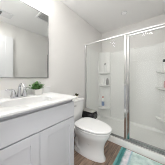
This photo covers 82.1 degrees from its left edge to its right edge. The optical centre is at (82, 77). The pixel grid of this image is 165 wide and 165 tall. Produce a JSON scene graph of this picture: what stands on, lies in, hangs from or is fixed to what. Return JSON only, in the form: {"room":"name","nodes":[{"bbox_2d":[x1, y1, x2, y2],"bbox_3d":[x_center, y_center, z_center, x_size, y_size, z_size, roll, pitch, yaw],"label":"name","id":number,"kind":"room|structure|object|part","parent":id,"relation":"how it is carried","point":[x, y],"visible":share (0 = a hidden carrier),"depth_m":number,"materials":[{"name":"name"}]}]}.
{"room":"bathroom","nodes":[
{"label":"bathroom","id":0,"kind":"room"},
{"bbox_2d":[0,0,101,117],"bbox_3d":[-0.282,-0.070,1.761,0.100,2.420,2.780,0,0,38],"label":"wall","id":1,"kind":"structure","parent":0,"point":[69,33],"depth_m":1.64,"materials":[{"name":"white paint"}]},
{"bbox_2d":[0,0,48,77],"bbox_3d":[-0.747,-0.450,1.075,0.015,0.902,0.798,0,0,38],"label":"wall mirror","id":2,"kind":"object","parent":1,"relation":"attached to","point":[24,29],"visible":1,"depth_m":1.13,"materials":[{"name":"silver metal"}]},
{"bbox_2d":[0,86,49,97],"bbox_3d":[-0.747,0.168,1.071,0.018,0.085,0.840,0,0,38],"label":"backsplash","id":3,"kind":"structure","parent":1,"relation":"attached to","point":[3,94],"depth_m":1.10,"materials":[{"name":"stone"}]},
{"bbox_2d":[60,0,164,32],"bbox_3d":[0.355,-1.310,1.260,1.720,0.060,2.780,0,0,38],"label":"ceiling","id":4,"kind":"structure","parent":0,"point":[104,16],"depth_m":1.83,"materials":[{"name":"white paint"}]},
{"bbox_2d":[74,137,163,164],"bbox_3d":[-0.041,1.170,0.757,1.720,0.060,4.060,0,0,38],"label":"floor","id":5,"kind":"structure","parent":0,"point":[111,150],"depth_m":1.37,"materials":[{"name":"wood"}]},
{"bbox_2d":[0,100,73,164],"bbox_3d":[-0.546,0.685,0.913,0.528,0.910,0.811,0,0,38],"label":"vanity cabinet","id":6,"kind":"object","parent":5,"relation":"on","point":[44,135],"visible":0.98,"depth_m":0.76,"materials":[{"name":"white paint"}]},
{"bbox_3d":[-0.468,0.725,0.601,0.020,0.581,0.396,0,0,38],"label":"door","id":7,"kind":"part","parent":6,"relation":"part of","materials":[{"name":"white paint"}]},
{"bbox_2d":[0,86,77,117],"bbox_3d":[-0.532,0.245,0.902,0.564,0.240,0.840,0,0,38],"label":"countertop","id":8,"kind":"structure","parent":6,"relation":"on","point":[8,107],"depth_m":0.95,"materials":[{"name":"stone"}]},
{"bbox_2d":[5,83,27,98],"bbox_3d":[-0.661,0.131,1.003,0.189,0.158,0.168,0,0,-3],"label":"faucet","id":9,"kind":"object","parent":8,"relation":"on","point":[13,93],"visible":1,"depth_m":0.99,"materials":[{"name":"silver metal"}]},
{"bbox_3d":[-0.711,0.162,0.975,0.058,0.072,0.058,0,0,38],"label":"handle","id":10,"kind":"part","parent":9,"relation":"part of","materials":[{"name":"silver metal"}]},
{"bbox_3d":[-0.630,0.125,0.979,0.165,0.147,0.042,0,0,38],"label":"spout","id":11,"kind":"part","parent":9,"relation":"part of","materials":[{"name":"silver metal"}]},
{"bbox_3d":[-0.646,0.162,1.059,0.058,0.072,0.058,0,0,38],"label":"handle","id":12,"kind":"part","parent":9,"relation":"part of","materials":[{"name":"silver metal"}]},
{"bbox_2d":[0,98,49,106],"bbox_3d":[-0.506,0.296,0.885,0.300,0.136,0.430,0,0,38],"label":"basin","id":13,"kind":"object","parent":8,"relation":"in","point":[18,102],"depth_m":0.95,"materials":[{"name":"white ceramic"}]},
{"bbox_2d":[28,81,43,94],"bbox_3d":[-0.559,0.126,1.159,0.163,0.168,0.247,0,0,38],"label":"potted plant","id":14,"kind":"object","parent":8,"relation":"on","point":[36,87],"visible":1,"depth_m":1.15,"materials":[{"name":"green plant"}]},
{"bbox_3d":[-0.565,0.176,1.182,0.090,0.068,0.090,0,0,38],"label":"pot","id":15,"kind":"part","parent":14,"relation":"part of","materials":[{"name":"white ceramic"}]},
{"bbox_3d":[-0.222,0.725,0.914,0.020,0.581,0.393,0,0,38],"label":"door","id":16,"kind":"part","parent":6,"relation":"part of","materials":[{"name":"white paint"}]},
{"bbox_2d":[82,108,97,118],"bbox_3d":[0.129,0.879,1.831,0.287,0.521,0.180,0,0,38],"label":"waste bin","id":17,"kind":"object","parent":5,"relation":"on","point":[87,112],"visible":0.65,"depth_m":1.76,"materials":[{"name":"black plastic"}]},
{"bbox_3d":[0.130,0.626,1.831,0.252,0.014,0.152,0,0,38],"label":"lid","id":18,"kind":"part","parent":17,"relation":"part of","materials":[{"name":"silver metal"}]},
{"bbox_2d":[72,97,111,162],"bbox_3d":[0.071,0.756,1.483,0.775,0.767,0.384,0,0,38],"label":"toilet","id":19,"kind":"object","parent":5,"relation":"on","point":[92,134],"visible":0.91,"depth_m":1.34,"materials":[{"name":"white ceramic"}]},
{"bbox_3d":[-0.151,0.390,1.658,0.208,0.034,0.384,0,0,38],"label":"tank lid","id":20,"kind":"part","parent":19,"relation":"part of","materials":[{"name":"white ceramic"}]},
{"bbox_3d":[-0.155,0.580,1.661,0.192,0.343,0.356,0,0,38],"label":"tank","id":21,"kind":"part","parent":19,"relation":"part of","materials":[{"name":"white ceramic"}]},
{"bbox_3d":[0.154,0.732,1.418,0.550,0.037,0.376,0,0,38],"label":"seat","id":22,"kind":"part","parent":19,"relation":"part of","materials":[{"name":"white plastic"}]},
{"bbox_3d":[0.156,0.701,1.416,0.559,0.024,0.382,0,0,38],"label":"lid","id":23,"kind":"part","parent":19,"relation":"part of","materials":[{"name":"white plastic"}]},
{"bbox_2d":[87,42,164,164],"bbox_3d":[0.886,0.223,1.936,1.520,1.834,0.860,0,0,38],"label":"shower stall","id":24,"kind":"object","parent":5,"relation":"on","point":[147,76],"visible":0.84,"depth_m":2.15,"materials":[{"name":"white plastic"}]},
{"bbox_3d":[0.325,0.176,2.433,0.021,1.733,0.768,0,0,38],"label":"panel","id":25,"kind":"part","parent":24,"relation":"part of","materials":[{"name":"clear glass"}]},
{"bbox_2d":[85,23,164,155],"bbox_3d":[0.651,0.154,1.638,1.518,1.778,0.040,0,0,38],"label":"screen","id":26,"kind":"object","parent":24,"relation":"on","point":[162,24],"visible":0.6,"depth_m":1.57,"materials":[{"name":"silver metal"}]},
{"bbox_3d":[0.718,0.157,1.585,0.038,1.740,0.036,0,0,38],"label":"post","id":27,"kind":"part","parent":26,"relation":"part of","materials":[{"name":"silver metal"}]},
{"bbox_2d":[127,26,164,152],"bbox_3d":[0.979,0.152,1.380,0.604,1.703,0.036,0,0,38],"label":"shower door","id":28,"kind":"structure","parent":26,"relation":"attached to","point":[161,27],"depth_m":1.54,"materials":[{"name":"silver metal"}]},
{"bbox_3d":[0.979,0.993,1.380,0.532,0.022,0.030,0,0,38],"label":"rail","id":29,"kind":"part","parent":28,"relation":"part of","materials":[{"name":"silver metal"}]},
{"bbox_3d":[0.979,-0.688,1.380,0.532,0.022,0.030,0,0,38],"label":"rail","id":30,"kind":"part","parent":28,"relation":"part of","materials":[{"name":"silver metal"}]},
{"bbox_3d":[1.144,0.174,2.264,1.516,1.737,0.025,0,0,38],"label":"panel","id":31,"kind":"part","parent":24,"relation":"part of","materials":[{"name":"white plastic"}]},
{"bbox_2d":[155,116,164,122],"bbox_3d":[1.551,0.824,1.799,0.265,0.062,0.215,0,0,38],"label":"shelf","id":32,"kind":"object","parent":24,"relation":"attached to","point":[161,119],"depth_m":1.85,"materials":[{"name":"white plastic"}]},
{"bbox_2d":[113,147,162,164],"bbox_3d":[0.585,1.133,0.987,0.610,0.012,0.955,0,0,38],"label":"bath mat","id":33,"kind":"object","parent":5,"relation":"on","point":[125,156],"visible":1,"depth_m":1.30,"materials":[{"name":"teal fabric"}]},
{"bbox_2d":[102,14,164,52],"bbox_3d":[1.183,-0.070,2.314,1.520,2.420,0.100,0,0,38],"label":"wall","id":34,"kind":"structure","parent":0,"point":[156,36],"depth_m":2.18,"materials":[{"name":"white paint"}]}
]}

